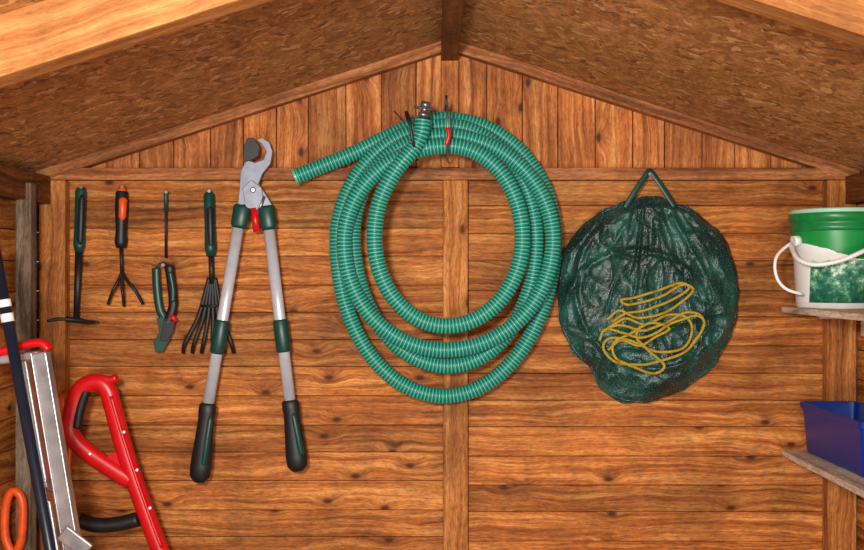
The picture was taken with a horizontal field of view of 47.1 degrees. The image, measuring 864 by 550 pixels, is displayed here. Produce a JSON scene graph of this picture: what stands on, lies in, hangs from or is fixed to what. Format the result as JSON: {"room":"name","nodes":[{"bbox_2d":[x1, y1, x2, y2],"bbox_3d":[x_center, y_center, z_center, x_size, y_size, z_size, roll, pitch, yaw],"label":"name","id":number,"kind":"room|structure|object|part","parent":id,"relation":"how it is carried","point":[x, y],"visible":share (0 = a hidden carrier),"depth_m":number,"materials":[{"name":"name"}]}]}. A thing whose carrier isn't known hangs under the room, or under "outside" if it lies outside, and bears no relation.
{"room":"garden shed","nodes":[
{"label":"garden shed","id":0,"kind":"room"},
{"bbox_2d":[0,198,38,549],"bbox_3d":[-0.879,0.637,1.282,0.018,1.726,1.864,0,0,0],"label":"wall","id":1,"kind":"structure","parent":0,"point":[7,207],"depth_m":2.04,"materials":[{"name":"brown wood"}]},
{"bbox_2d":[0,164,50,203],"bbox_3d":[-0.852,-0.185,1.260,0.034,0.061,1.819,0,0,0],"label":"plate","id":2,"kind":"object","parent":1,"relation":"attached to","point":[13,180],"visible":0.78,"depth_m":2.01,"materials":[{"name":"brown wood"}]},
{"bbox_2d":[0,0,863,172],"bbox_3d":[0.035,-0.372,1.275,1.910,0.320,1.950,0,0,0],"label":"ceiling","id":3,"kind":"structure","parent":0,"point":[712,61],"depth_m":1.82,"materials":[{"name":"brown wood"}]},
{"bbox_2d":[0,0,270,87],"bbox_3d":[-0.393,-0.341,1.278,0.863,0.342,0.045,0,0,0],"label":"rafter","id":4,"kind":"object","parent":3,"relation":"attached to","point":[45,36],"visible":1,"depth_m":1.25,"materials":[{"name":"brown wood"}]},
{"bbox_2d":[441,0,463,60],"bbox_3d":[0.038,-0.492,1.274,0.036,0.040,1.849,0,0,0],"label":"ridge beam","id":5,"kind":"structure","parent":3,"relation":"attached to","point":[452,10],"depth_m":1.90,"materials":[{"name":"brown wood"}]},
{"bbox_2d":[714,0,863,48],"bbox_3d":[0.467,-0.346,1.228,0.855,0.332,0.045,0,0,0],"label":"rafter","id":6,"kind":"object","parent":3,"relation":"attached to","point":[840,20],"visible":1,"depth_m":1.21,"materials":[{"name":"brown wood"}]},
{"bbox_2d":[69,181,822,549],"bbox_3d":[0.035,0.633,2.209,1.810,1.734,0.018,0,0,0],"label":"wall","id":7,"kind":"structure","parent":0,"point":[556,462],"depth_m":2.20,"materials":[{"name":"brown wood"}]},
{"bbox_2d":[39,180,69,549],"bbox_3d":[-0.833,0.646,2.185,0.058,1.708,0.030,0,0,0],"label":"trim","id":8,"kind":"structure","parent":7,"relation":"attached to","point":[54,217],"depth_m":2.17,"materials":[{"name":"brown wood"}]},
{"bbox_2d":[42,392,72,472],"bbox_3d":[-0.809,0.374,2.136,0.067,0.245,0.074,0,0,-18],"label":"lead","id":9,"kind":"object","parent":7,"relation":"hanging from","point":[62,397],"visible":0.13,"depth_m":2.11,"materials":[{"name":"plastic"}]},
{"bbox_2d":[47,185,98,323],"bbox_3d":[-0.787,-0.044,2.184,0.112,0.304,0.040,0,0,0],"label":"hand hoe","id":10,"kind":"object","parent":7,"relation":"hanging from","point":[80,193],"visible":1,"depth_m":2.17,"materials":[{"name":"green plastic"}]},
{"bbox_3d":[-0.787,0.100,2.174,0.112,0.016,0.020,0,0,0],"label":"pick blade","id":11,"kind":"part","parent":10,"relation":"part of","materials":[{"name":"metal"}]},
{"bbox_3d":[-0.774,-0.121,2.178,0.029,0.141,0.020,0,0,0],"label":"handle","id":12,"kind":"part","parent":10,"relation":"part of","materials":[{"name":"green plastic"}]},
{"bbox_2d":[107,185,143,306],"bbox_3d":[-0.674,-0.063,2.182,0.083,0.266,0.044,0,0,0],"label":"hand cultivator","id":13,"kind":"object","parent":7,"relation":"hanging from","point":[121,195],"visible":1,"depth_m":2.17,"materials":[{"name":"black plastic"}]},
{"bbox_3d":[-0.683,-0.124,2.178,0.030,0.130,0.029,0,0,0],"label":"handle","id":14,"kind":"part","parent":13,"relation":"part of","materials":[{"name":"black plastic"}]},
{"bbox_2d":[152,262,177,351],"bbox_3d":[-0.580,0.070,2.170,0.056,0.198,0.046,0,0,38],"label":"secateurs","id":15,"kind":"object","parent":7,"relation":"hanging from","point":[166,321],"visible":1,"depth_m":2.16,"materials":[{"name":"green plastic"}]},
{"bbox_3d":[-0.594,0.046,2.170,0.040,0.123,0.013,0,0,0],"label":"handle","id":16,"kind":"part","parent":15,"relation":"part of","materials":[{"name":"green plastic"}]},
{"bbox_3d":[-0.587,0.127,2.167,0.043,0.083,0.006,0,0,0],"label":"blade","id":17,"kind":"part","parent":15,"relation":"part of","materials":[{"name":"green plastic"}]},
{"bbox_3d":[-0.578,0.120,2.162,0.032,0.052,0.004,0,0,0],"label":"counter blade","id":18,"kind":"part","parent":15,"relation":"part of","materials":[{"name":"grey metal"}]},
{"bbox_3d":[-0.572,0.042,2.166,0.030,0.127,0.014,0,0,0],"label":"handle","id":19,"kind":"part","parent":15,"relation":"part of","materials":[{"name":"green plastic"}]},
{"bbox_2d":[164,190,169,257],"bbox_3d":[-0.586,-0.112,2.187,0.013,0.148,0.034,0,0,0],"label":"screwdriver","id":20,"kind":"object","parent":7,"relation":"hanging from","point":[166,192],"visible":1,"depth_m":2.18,"materials":[{"name":"metal"}]},
{"bbox_3d":[-0.587,-0.108,2.186,0.006,0.141,0.006,0,0,0],"label":"rod","id":21,"kind":"part","parent":20,"relation":"part of","materials":[{"name":"metal"}]},
{"bbox_2d":[181,189,235,353],"bbox_3d":[-0.494,-0.007,2.186,0.122,0.362,0.036,0,0,0],"label":"rake","id":22,"kind":"object","parent":7,"relation":"hanging from","point":[210,299],"visible":0.8,"depth_m":2.17,"materials":[{"name":"green plastic"}]},
{"bbox_3d":[-0.489,-0.112,2.182,0.030,0.142,0.027,0,0,0],"label":"handle","id":23,"kind":"part","parent":22,"relation":"part of","materials":[{"name":"green plastic"}]},
{"bbox_2d":[36,41,440,177],"bbox_3d":[-0.412,-0.362,2.185,0.914,0.314,0.030,0,0,0],"label":"trim","id":24,"kind":"structure","parent":7,"relation":"attached to","point":[432,50],"depth_m":2.17,"materials":[{"name":"brown wood"}]},
{"bbox_2d":[190,138,307,482],"bbox_3d":[-0.397,0.076,2.163,0.255,0.745,0.083,0,0,0],"label":"loppers","id":25,"kind":"object","parent":7,"relation":"hanging from","point":[252,199],"visible":1,"depth_m":2.13,"materials":[{"name":"grey metal"}]},
{"bbox_3d":[-0.390,-0.269,2.135,0.036,0.054,0.004,0,0,0],"label":"cutting blade","id":26,"kind":"part","parent":25,"relation":"part of","materials":[{"name":"grey metal"}]},
{"bbox_3d":[-0.385,-0.172,2.134,0.045,0.064,0.006,0,0,0],"label":"pivot plate","id":27,"kind":"part","parent":25,"relation":"part of","materials":[{"name":"silver metal"}]},
{"bbox_2d":[292,95,562,403],"bbox_3d":[-0.010,-0.048,2.090,0.585,0.650,0.180,0,0,0],"label":"garden hose","id":28,"kind":"object","parent":7,"relation":"hanging from","point":[387,154],"visible":1,"depth_m":2.07,"materials":[{"name":"plastic"}]},
{"bbox_3d":[-0.016,-0.342,2.032,0.042,0.012,0.006,0,0,0],"label":"connector lever","id":29,"kind":"part","parent":28,"relation":"part of","materials":[{"name":"metal"}]},
{"bbox_2d":[441,60,457,167],"bbox_3d":[0.039,-0.354,2.187,0.038,0.235,0.026,0,0,0],"label":"trim","id":30,"kind":"structure","parent":7,"relation":"attached to","point":[449,68],"depth_m":2.17,"materials":[{"name":"brown wood"}]},
{"bbox_2d":[44,168,857,180],"bbox_3d":[0.035,-0.222,2.186,1.810,0.027,0.028,0,0,0],"label":"horizontal wooden beam","id":31,"kind":"structure","parent":7,"relation":"attached to","point":[82,174],"depth_m":2.17,"materials":[{"name":"brown wood"}]},
{"bbox_2d":[443,180,467,549],"bbox_3d":[0.052,0.646,2.187,0.054,1.708,0.026,0,0,0],"label":"wall stud","id":32,"kind":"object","parent":7,"relation":"attached to","point":[455,192],"depth_m":2.17,"materials":[{"name":"brown wood"}]},
{"bbox_2d":[557,168,738,403],"bbox_3d":[0.477,0.025,2.154,0.399,0.516,0.100,0,0,-5],"label":"bag","id":33,"kind":"object","parent":7,"relation":"hanging from","point":[648,289],"visible":1,"depth_m":2.14,"materials":[{"name":"green plastic"}]},
{"bbox_3d":[0.474,-0.188,2.158,0.119,0.090,0.009,0,0,0],"label":"strap handle","id":34,"kind":"part","parent":33,"relation":"part of","materials":[{"name":"green fabric"}]},
{"bbox_2d":[458,42,859,176],"bbox_3d":[0.485,-0.363,2.185,0.908,0.312,0.030,0,0,0],"label":"trim","id":35,"kind":"structure","parent":7,"relation":"attached to","point":[484,56],"depth_m":2.17,"materials":[{"name":"brown wood"}]},
{"bbox_2d":[822,180,855,549],"bbox_3d":[0.899,0.646,2.185,0.064,1.708,0.030,0,0,0],"label":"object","id":36,"kind":"structure","parent":7,"relation":"attached to","point":[838,335],"depth_m":2.17,"materials":[{"name":"brown wood"}]},
{"bbox_2d":[91,55,806,167],"bbox_3d":[0.034,-0.367,2.211,1.811,0.305,0.022,0,0,0],"label":"gable","id":37,"kind":"object","parent":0,"point":[562,128],"depth_m":2.20,"materials":[{"name":"brown wood"}]},
{"bbox_2d":[856,204,863,549],"bbox_3d":[0.949,0.637,1.282,0.018,1.726,1.864,0,0,0],"label":"wall","id":38,"kind":"structure","parent":0,"point":[859,339],"depth_m":2.18,"materials":[{"name":"brown wood"}]},
{"bbox_2d":[782,450,863,497],"bbox_3d":[0.852,0.414,1.874,0.174,0.063,0.588,0,0,0],"label":"wall shelf","id":39,"kind":"object","parent":38,"relation":"attached to","point":[846,479],"visible":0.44,"depth_m":1.95,"materials":[{"name":"brown wood"}]},
{"bbox_2d":[800,401,863,477],"bbox_3d":[0.861,0.329,2.000,0.128,0.108,0.316,0,0,0],"label":"storage box","id":40,"kind":"object","parent":39,"relation":"on","point":[834,430],"visible":1,"depth_m":2.01,"materials":[{"name":"plastic"}]},
{"bbox_2d":[782,307,863,335],"bbox_3d":[0.852,0.101,1.874,0.174,0.063,0.588,0,0,0],"label":"wall shelf","id":41,"kind":"object","parent":38,"relation":"attached to","point":[850,314],"visible":0.94,"depth_m":1.95,"materials":[{"name":"brown wood"}]},
{"bbox_2d":[773,207,863,308],"bbox_3d":[0.832,-0.034,2.041,0.198,0.205,0.241,0,0,35],"label":"plastic bucket","id":42,"kind":"object","parent":41,"relation":"on","point":[826,245],"visible":1,"depth_m":1.99,"materials":[{"name":"green plastic"}]},
{"bbox_3d":[0.722,-0.014,2.019,0.054,0.110,0.047,0,0,0],"label":"handle","id":43,"kind":"part","parent":42,"relation":"part of","materials":[{"name":"white plastic"}]},
{"bbox_3d":[0.843,-0.128,2.065,0.189,0.017,0.189,0,0,0],"label":"lid","id":44,"kind":"part","parent":42,"relation":"part of","materials":[{"name":"green plastic"}]},
{"bbox_3d":[0.811,-0.043,1.972,0.186,0.055,0.084,0,0,16],"label":"handle","id":45,"kind":"part","parent":42,"relation":"part of","materials":[{"name":"white plastic"}]},
{"bbox_2d":[845,172,863,203],"bbox_3d":[0.922,-0.185,1.260,0.034,0.061,1.819,0,0,0],"label":"plate","id":46,"kind":"object","parent":38,"relation":"attached to","point":[854,184],"visible":1,"depth_m":2.12,"materials":[{"name":"brown wood"}]},
{"bbox_3d":[0.035,1.510,0.607,1.838,0.020,3.214,0,0,0],"label":"floor","id":47,"kind":"structure","parent":0,"visible":0},
{"bbox_2d":[0,487,26,549],"bbox_3d":[-0.838,0.962,1.982,0.052,1.072,0.116,0,0,-19],"label":"garden spade","id":48,"kind":"object","parent":47,"relation":"on","point":[18,493],"visible":1,"depth_m":1.98,"materials":[{"name":"orange plastic"}]},
{"bbox_2d":[16,182,35,549],"bbox_3d":[-0.841,0.655,2.050,0.032,1.690,0.032,0,0,0],"label":"post","id":49,"kind":"object","parent":47,"relation":"on","point":[25,209],"visible":0.55,"depth_m":2.03,"materials":[{"name":"brown wood"}]},
{"bbox_2d":[0,247,55,549],"bbox_3d":[-0.596,0.711,1.670,0.312,1.561,0.028,0,0,0],"label":"pole","id":50,"kind":"object","parent":47,"relation":"on","point":[6,314],"visible":1,"depth_m":1.66,"materials":[{"name":"blue plastic"}]},
{"bbox_2d":[0,338,92,549],"bbox_3d":[-0.630,0.807,1.835,0.361,1.390,0.212,0,0,0],"label":"stepladder","id":51,"kind":"object","parent":47,"relation":"on","point":[55,467],"visible":0.84,"depth_m":1.74,"materials":[{"name":"metal"}]},
{"bbox_3d":[-0.625,0.467,1.732,0.061,0.056,0.006,0,0,0],"label":"hinge plate","id":52,"kind":"part","parent":51,"relation":"part of","materials":[{"name":"metal"}]},
{"bbox_2d":[62,374,169,549],"bbox_3d":[-0.579,0.849,2.090,0.393,1.287,0.100,0,0,0],"label":"grass trimmer","id":53,"kind":"object","parent":47,"relation":"on","point":[121,466],"depth_m":2.06,"materials":[{"name":"red plastic"}]},
{"bbox_3d":[-0.675,0.517,2.070,0.132,0.044,0.035,0,0,0],"label":"black arm","id":54,"kind":"part","parent":53,"relation":"part of","materials":[{"name":"plastic"}]}
]}

